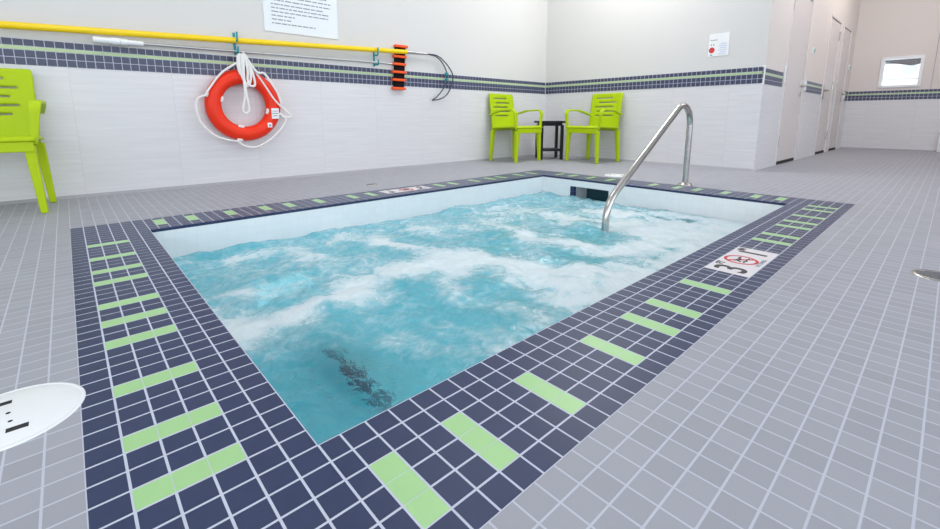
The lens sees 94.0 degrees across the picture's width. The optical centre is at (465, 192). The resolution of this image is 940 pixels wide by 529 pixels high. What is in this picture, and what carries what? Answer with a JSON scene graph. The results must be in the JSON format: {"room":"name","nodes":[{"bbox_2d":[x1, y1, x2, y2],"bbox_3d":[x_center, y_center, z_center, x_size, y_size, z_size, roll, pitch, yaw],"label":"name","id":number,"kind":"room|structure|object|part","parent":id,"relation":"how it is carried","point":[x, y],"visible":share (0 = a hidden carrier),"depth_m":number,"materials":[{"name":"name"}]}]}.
{"room":"indoor hot tub area","nodes":[
{"label":"indoor hot tub area","id":0,"kind":"room"},
{"bbox_2d":[0,0,547,201],"bbox_3d":[-2.119,-1.635,3.625,8.809,3.150,0.152,-9,13,-41],"label":"wall","id":1,"kind":"structure","parent":0,"point":[102,130],"depth_m":3.98,"materials":[{"name":"tile"}]},
{"bbox_2d":[232,32,238,54],"bbox_3d":[-1.932,-1.254,3.688,0.020,0.183,0.100,-9,13,-41],"label":"wall hook","id":2,"kind":"object","parent":1,"relation":"attached to","point":[233,34],"visible":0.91,"depth_m":3.69,"materials":[{"name":"metal"}]},
{"bbox_2d":[0,21,452,100],"bbox_3d":[-2.214,-1.056,3.455,5.571,0.541,0.047,-9,13,-41],"label":"pole","id":3,"kind":"object","parent":2,"relation":"hanging from","point":[3,24],"visible":1,"depth_m":3.46,"materials":[{"name":"metal"}]},
{"bbox_3d":[-1.964,-1.260,3.723,0.020,0.183,0.006,-9,13,-41],"label":"plate","id":4,"kind":"part","parent":2,"relation":"part of","materials":[{"name":"metal"}]},
{"bbox_2d":[92,36,392,64],"bbox_3d":[-1.706,-1.218,3.894,2.469,0.061,0.051,-9,13,-41],"label":"pole","id":5,"kind":"object","parent":2,"relation":"hanging from","point":[114,41],"visible":1,"depth_m":3.48,"materials":[{"name":"white plastic"}]},
{"bbox_3d":[-2.582,-1.080,3.112,0.104,0.043,0.043,-9,13,-41],"label":"handle","id":6,"kind":"part","parent":5,"relation":"part of","materials":[{"name":"white plastic"}]},
{"bbox_2d":[195,52,291,147],"bbox_3d":[-1.897,-0.780,3.758,0.765,0.806,0.147,-9,13,-41],"label":"lifebuoy","id":7,"kind":"object","parent":2,"relation":"hanging from","point":[213,96],"visible":1,"depth_m":3.69,"materials":[{"name":"orange plastic"}]},
{"bbox_2d":[0,154,543,204],"bbox_3d":[-2.061,-0.082,3.825,8.809,0.021,0.015,-9,13,-41],"label":"baseboard","id":8,"kind":"structure","parent":1,"relation":"attached to","point":[387,168],"depth_m":3.79,"materials":[{"name":"grey tile"}]},
{"bbox_2d":[0,37,544,93],"bbox_3d":[-2.069,-1.058,3.660,8.799,0.168,0.005,-9,13,-41],"label":"trim","id":9,"kind":"structure","parent":1,"relation":"attached to","point":[19,51],"depth_m":3.58,"materials":[{"name":"tile"}]},
{"bbox_2d":[262,0,337,39],"bbox_3d":[-1.517,-1.837,4.034,0.696,0.754,0.009,-9,13,-41],"label":"notice","id":10,"kind":"object","parent":1,"relation":"attached to","point":[314,18],"visible":1,"depth_m":4.07,"materials":[{"name":"white paper"}]},
{"bbox_2d":[373,47,378,66],"bbox_3d":[-0.934,-1.414,4.578,0.020,0.188,0.100,-9,13,-41],"label":"wall hook","id":11,"kind":"object","parent":1,"relation":"attached to","point":[374,55],"visible":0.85,"depth_m":4.59,"materials":[{"name":"metal"}]},
{"bbox_2d":[391,44,407,89],"bbox_3d":[-0.724,-1.367,4.809,0.206,0.477,0.049,-9,13,-41],"label":"strap","id":12,"kind":"object","parent":1,"relation":"hanging from","point":[399,63],"visible":0.97,"depth_m":4.79,"materials":[{"name":"orange plastic"}]},
{"bbox_2d":[0,148,939,528],"bbox_3d":[2.531,0.190,2.705,14.072,0.152,7.884,-9,13,-41],"label":"floor","id":13,"kind":"structure","parent":0,"point":[814,403],"depth_m":0.97,"materials":[{"name":"grey tile"}]},
{"bbox_2d":[0,68,56,212],"bbox_3d":[-2.883,-0.314,2.615,0.606,0.883,0.529,-7,12,-37],"label":"armchair","id":14,"kind":"object","parent":13,"relation":"on","point":[19,131],"visible":1,"depth_m":2.81,"materials":[{"name":"green plastic"}]},
{"bbox_3d":[-3.019,-0.540,2.755,0.469,0.484,0.084,-7,12,-37],"label":"backrest","id":15,"kind":"part","parent":14,"relation":"part of","materials":[{"name":"green plastic"}]},
{"bbox_3d":[-2.867,-0.315,2.595,0.503,0.043,0.478,-7,12,-37],"label":"seat","id":16,"kind":"part","parent":14,"relation":"part of","materials":[{"name":"green plastic"}]},
{"bbox_3d":[-2.567,-0.073,2.620,0.062,0.406,0.050,-7,12,-37],"label":"leg","id":17,"kind":"part","parent":14,"relation":"part of","materials":[{"name":"green plastic"}]},
{"bbox_3d":[-2.674,-0.443,2.750,0.086,0.258,0.466,-7,12,-37],"label":"armrest","id":18,"kind":"part","parent":14,"relation":"part of","materials":[{"name":"green plastic"}]},
{"bbox_3d":[-2.823,-0.128,2.945,0.062,0.406,0.062,-7,12,-37],"label":"leg","id":19,"kind":"part","parent":14,"relation":"part of","materials":[{"name":"green plastic"}]},
{"bbox_2d":[0,382,85,450],"bbox_3d":[-0.878,0.431,0.840,0.229,0.003,0.229,-9,13,-41],"label":"lid","id":20,"kind":"object","parent":13,"relation":"on","point":[26,413],"visible":1,"depth_m":0.86,"materials":[{"name":"white plastic"}]},
{"bbox_2d":[70,170,854,528],"bbox_3d":[0.260,0.612,2.665,3.851,0.966,2.642,-9,13,-41],"label":"hot tub","id":21,"kind":"object","parent":13,"relation":"in","point":[182,429],"visible":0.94,"depth_m":0.94,"materials":[{"name":"tile"}]},
{"bbox_2d":[379,186,429,193],"bbox_3d":[-0.481,-0.021,3.510,0.415,0.007,0.149,-9,13,-41],"label":"depth marker","id":22,"kind":"object","parent":21,"relation":"on","point":[416,187],"visible":1,"depth_m":3.50,"materials":[{"name":"white tile"}]},
{"bbox_2d":[173,191,748,444],"bbox_3d":[0.260,0.305,2.613,3.239,0.051,2.030,-9,13,-41],"label":"pool water","id":23,"kind":"object","parent":21,"relation":"in","point":[347,325],"visible":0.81,"depth_m":1.95,"materials":[{"name":"teal liquid"}]},
{"bbox_2d":[705,247,778,277],"bbox_3d":[1.114,0.273,1.758,0.405,0.007,0.149,-9,13,-41],"label":"depth marker","id":24,"kind":"object","parent":21,"relation":"on","point":[741,261],"visible":1,"depth_m":1.74,"materials":[{"name":"white tile"}]},
{"bbox_2d":[489,93,542,162],"bbox_3d":[0.652,-0.858,5.798,0.606,0.883,0.529,-9,13,-43],"label":"armchair","id":25,"kind":"object","parent":13,"relation":"on","point":[509,122],"visible":1,"depth_m":5.81,"materials":[{"name":"green plastic"}]},
{"bbox_3d":[0.353,-0.620,5.822,0.062,0.406,0.062,-9,13,-43],"label":"leg","id":26,"kind":"part","parent":25,"relation":"part of","materials":[{"name":"green plastic"}]},
{"bbox_3d":[0.497,-1.081,5.923,0.469,0.484,0.084,-9,13,-43],"label":"backrest","id":27,"kind":"part","parent":25,"relation":"part of","materials":[{"name":"green plastic"}]},
{"bbox_3d":[0.469,-0.929,5.599,0.086,0.258,0.466,-9,13,-43],"label":"armrest","id":28,"kind":"part","parent":25,"relation":"part of","materials":[{"name":"green plastic"}]},
{"bbox_3d":[0.680,-0.673,6.132,0.062,0.406,0.062,-9,13,-43],"label":"leg","id":29,"kind":"part","parent":25,"relation":"part of","materials":[{"name":"green plastic"}]},
{"bbox_3d":[0.669,-0.859,5.779,0.503,0.043,0.478,-9,13,-43],"label":"seat","id":30,"kind":"part","parent":25,"relation":"part of","materials":[{"name":"green plastic"}]},
{"bbox_3d":[0.642,-0.570,5.525,0.062,0.406,0.050,-9,13,-43],"label":"leg","id":31,"kind":"part","parent":25,"relation":"part of","materials":[{"name":"green plastic"}]},
{"bbox_3d":[0.843,-0.990,5.954,0.086,0.258,0.466,-9,13,-43],"label":"armrest","id":32,"kind":"part","parent":25,"relation":"part of","materials":[{"name":"green plastic"}]},
{"bbox_3d":[0.969,-0.623,5.835,0.062,0.406,0.050,-9,13,-43],"label":"leg","id":33,"kind":"part","parent":25,"relation":"part of","materials":[{"name":"green plastic"}]},
{"bbox_2d":[534,121,564,159],"bbox_3d":[1.166,-0.731,6.120,0.360,0.523,0.361,-1,10,-3],"label":"side table","id":34,"kind":"object","parent":13,"relation":"on","point":[556,124],"visible":0.83,"depth_m":5.99,"materials":[{"name":"black plastic"}]},
{"bbox_3d":[1.018,-0.725,6.254,0.036,0.467,0.051,-1,10,-3],"label":"leg","id":35,"kind":"part","parent":34,"relation":"part of","materials":[{"name":"black plastic"}]},
{"bbox_3d":[1.034,-0.678,5.979,0.036,0.467,0.051,-1,10,-3],"label":"leg","id":36,"kind":"part","parent":34,"relation":"part of","materials":[{"name":"black plastic"}]},
{"bbox_2d":[543,148,559,150],"bbox_3d":[1.166,-0.598,6.142,0.279,0.030,0.279,-1,10,-3],"label":"shelf","id":37,"kind":"object","parent":34,"relation":"attached to","point":[544,149],"depth_m":6.01,"materials":[{"name":"black plastic"}]},
{"bbox_3d":[1.296,-0.728,6.270,0.036,0.467,0.051,-1,10,-3],"label":"leg","id":38,"kind":"part","parent":34,"relation":"part of","materials":[{"name":"black plastic"}]},
{"bbox_3d":[1.313,-0.681,5.995,0.036,0.467,0.051,-1,10,-3],"label":"leg","id":39,"kind":"part","parent":34,"relation":"part of","materials":[{"name":"black plastic"}]},
{"bbox_2d":[565,92,622,163],"bbox_3d":[1.667,-0.842,5.698,0.529,0.883,0.606,-7,12,-36],"label":"armchair","id":40,"kind":"object","parent":13,"relation":"on","point":[600,122],"visible":0.99,"depth_m":5.70,"materials":[{"name":"green plastic"}]},
{"bbox_3d":[1.353,-0.615,5.788,0.050,0.406,0.062,-7,12,-36],"label":"leg","id":41,"kind":"part","parent":40,"relation":"part of","materials":[{"name":"green plastic"}]},
{"bbox_3d":[1.507,-0.979,5.883,0.466,0.258,0.086,-7,12,-36],"label":"armrest","id":42,"kind":"part","parent":40,"relation":"part of","materials":[{"name":"green plastic"}]},
{"bbox_3d":[1.689,-0.657,6.033,0.062,0.406,0.062,-7,12,-36],"label":"leg","id":43,"kind":"part","parent":40,"relation":"part of","materials":[{"name":"green plastic"}]},
{"bbox_3d":[1.646,-0.844,5.683,0.478,0.043,0.503,-7,12,-36],"label":"seat","id":44,"kind":"part","parent":40,"relation":"part of","materials":[{"name":"green plastic"}]},
{"bbox_3d":[1.623,-0.555,5.428,0.050,0.406,0.062,-7,12,-36],"label":"leg","id":45,"kind":"part","parent":40,"relation":"part of","materials":[{"name":"green plastic"}]},
{"bbox_3d":[1.845,-1.061,5.795,0.084,0.484,0.469,-7,12,-36],"label":"backrest","id":46,"kind":"part","parent":40,"relation":"part of","materials":[{"name":"green plastic"}]},
{"bbox_3d":[1.816,-0.909,5.471,0.466,0.258,0.086,-7,12,-36],"label":"armrest","id":47,"kind":"part","parent":40,"relation":"part of","materials":[{"name":"green plastic"}]},
{"bbox_3d":[1.959,-0.597,5.673,0.062,0.406,0.062,-7,12,-36],"label":"leg","id":48,"kind":"part","parent":40,"relation":"part of","materials":[{"name":"green plastic"}]},
{"bbox_2d":[605,174,624,176],"bbox_3d":[1.500,-0.169,4.367,0.229,0.003,0.229,-9,13,-41],"label":"lid","id":49,"kind":"object","parent":13,"relation":"on","point":[612,175],"visible":0.91,"depth_m":4.33,"materials":[{"name":"white plastic"}]},
{"bbox_2d":[601,103,692,231],"bbox_3d":[1.409,0.098,3.334,1.345,1.548,0.117,-9,13,-41],"label":"handrail","id":50,"kind":"object","parent":13,"relation":"on","point":[618,188],"visible":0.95,"depth_m":3.25,"materials":[{"name":"metal"}]},
{"bbox_2d":[911,269,939,281],"bbox_3d":[1.704,0.302,1.579,0.140,0.005,0.140,-9,13,-41],"label":"floor drain","id":51,"kind":"object","parent":13,"relation":"on","point":[934,275],"visible":1,"depth_m":1.60,"materials":[{"name":"metal"}]},
{"bbox_2d":[544,0,771,170],"bbox_3d":[2.196,-1.959,5.508,0.152,3.150,2.809,-9,13,-41],"label":"wall","id":52,"kind":"structure","parent":0,"point":[587,39],"depth_m":5.30,"materials":[{"name":"tile"}]},
{"bbox_2d":[544,154,753,170],"bbox_3d":[2.136,-0.407,5.714,0.015,0.021,2.809,-9,13,-41],"label":"baseboard","id":53,"kind":"structure","parent":52,"relation":"attached to","point":[717,167],"depth_m":5.36,"materials":[{"name":"grey tile"}]},
{"bbox_2d":[546,67,763,93],"bbox_3d":[2.142,-1.383,5.548,0.005,0.168,2.799,-9,13,-41],"label":"trim","id":54,"kind":"structure","parent":52,"relation":"attached to","point":[753,75],"depth_m":5.28,"materials":[{"name":"tile"}]},
{"bbox_2d":[708,32,729,56],"bbox_3d":[2.773,-1.616,4.800,0.008,0.239,0.203,-9,13,-41],"label":"notice","id":55,"kind":"object","parent":52,"relation":"attached to","point":[718,43],"visible":1,"depth_m":4.80,"materials":[{"name":"white paper"}]},
{"bbox_2d":[761,65,765,83],"bbox_3d":[3.084,-1.216,4.537,0.026,0.193,0.025,-9,13,-41],"label":"trim","id":56,"kind":"structure","parent":52,"relation":"attached to","point":[764,66],"depth_m":4.53,"materials":[{"name":"white plastic"}]},
{"bbox_2d":[754,0,860,170],"bbox_3d":[4.982,-2.085,6.228,5.263,3.150,0.152,-9,13,-41],"label":"wall","id":57,"kind":"structure","parent":0,"point":[847,11],"depth_m":5.83,"materials":[{"name":"tile"}]},
{"bbox_2d":[764,68,782,86],"bbox_3d":[3.360,-1.243,4.772,0.691,0.163,0.005,-9,13,-41],"label":"trim","id":58,"kind":"structure","parent":57,"relation":"attached to","point":[772,77],"depth_m":4.75,"materials":[{"name":"tile"}]},
{"bbox_2d":[783,66,786,81],"bbox_3d":[3.656,-1.352,5.017,0.056,0.183,0.018,-9,13,-41],"label":"trim","id":59,"kind":"structure","parent":57,"relation":"attached to","point":[785,67],"depth_m":5.00,"materials":[{"name":"white plastic"}]},
{"bbox_2d":[775,0,814,164],"bbox_3d":[4.031,-1.382,5.405,0.970,2.042,0.170,-9,13,-41],"label":"door","id":60,"kind":"structure","parent":57,"relation":"in","point":[802,14],"depth_m":5.42,"materials":[{"name":"paint"}]},
{"bbox_3d":[4.311,-1.334,5.602,0.163,0.213,0.069,-9,13,-41],"label":"handle","id":61,"kind":"part","parent":60,"relation":"part of","materials":[{"name":"metal"}]},
{"bbox_2d":[805,80,821,94],"bbox_3d":[4.858,-1.454,6.113,1.046,0.147,0.005,-9,13,-41],"label":"trim","id":62,"kind":"structure","parent":57,"relation":"attached to","point":[812,87],"depth_m":6.10,"materials":[{"name":"tile"}]},
{"bbox_2d":[814,14,841,154],"bbox_3d":[5.582,-1.619,6.790,0.808,2.042,0.170,-9,13,-41],"label":"door","id":63,"kind":"structure","parent":57,"relation":"in","point":[836,24],"depth_m":6.81,"materials":[{"name":"paint"}]},
{"bbox_2d":[827,25,852,151],"bbox_3d":[6.358,-1.737,7.483,0.767,2.042,0.170,-9,13,-41],"label":"door","id":64,"kind":"structure","parent":57,"relation":"in","point":[847,36],"depth_m":7.51,"materials":[{"name":"paint"}]},
{"bbox_2d":[840,0,939,150],"bbox_3d":[8.743,-2.069,6.109,0.152,3.150,5.075,-9,13,-41],"label":"wall","id":65,"kind":"structure","parent":0,"point":[885,28],"depth_m":7.55,"materials":[{"name":"tile"}]},
{"bbox_2d":[840,147,935,151],"bbox_3d":[8.683,-0.518,6.315,0.015,0.021,5.075,-9,13,-41],"label":"baseboard","id":66,"kind":"structure","parent":65,"relation":"attached to","point":[840,147],"depth_m":7.68,"materials":[{"name":"grey tile"}]},
{"bbox_2d":[847,89,939,100],"bbox_3d":[8.685,-1.440,6.163,0.005,0.163,5.055,-9,13,-41],"label":"trim","id":67,"kind":"structure","parent":65,"relation":"attached to","point":[920,93],"depth_m":7.55,"materials":[{"name":"tile"}]},
{"bbox_2d":[877,55,925,87],"bbox_3d":[7.463,-2.058,7.511,0.158,0.518,0.528,-9,13,-41],"label":"window","id":68,"kind":"structure","parent":65,"relation":"in","point":[898,71],"depth_m":7.50,"materials":[{"name":"white plastic"}]},
{"bbox_3d":[7.472,-2.059,7.519,0.010,0.437,0.442,-9,13,-41],"label":"pane","id":69,"kind":"part","parent":68,"relation":"part of","materials":[{"name":"clear glass"}]},
{"bbox_2d":[930,34,939,88],"bbox_3d":[7.681,-2.753,7.064,0.005,2.118,0.008,-9,13,-41],"label":"trim","id":70,"kind":"structure","parent":65,"relation":"attached to","point":[939,34],"depth_m":7.16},
{"bbox_2d":[936,133,939,151],"bbox_3d":[7.854,-0.806,7.145,0.081,0.315,0.208,-9,13,-41],"label":"trim","id":71,"kind":"structure","parent":65,"relation":"attached to","point":[938,145],"depth_m":7.19,"materials":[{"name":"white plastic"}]}
]}

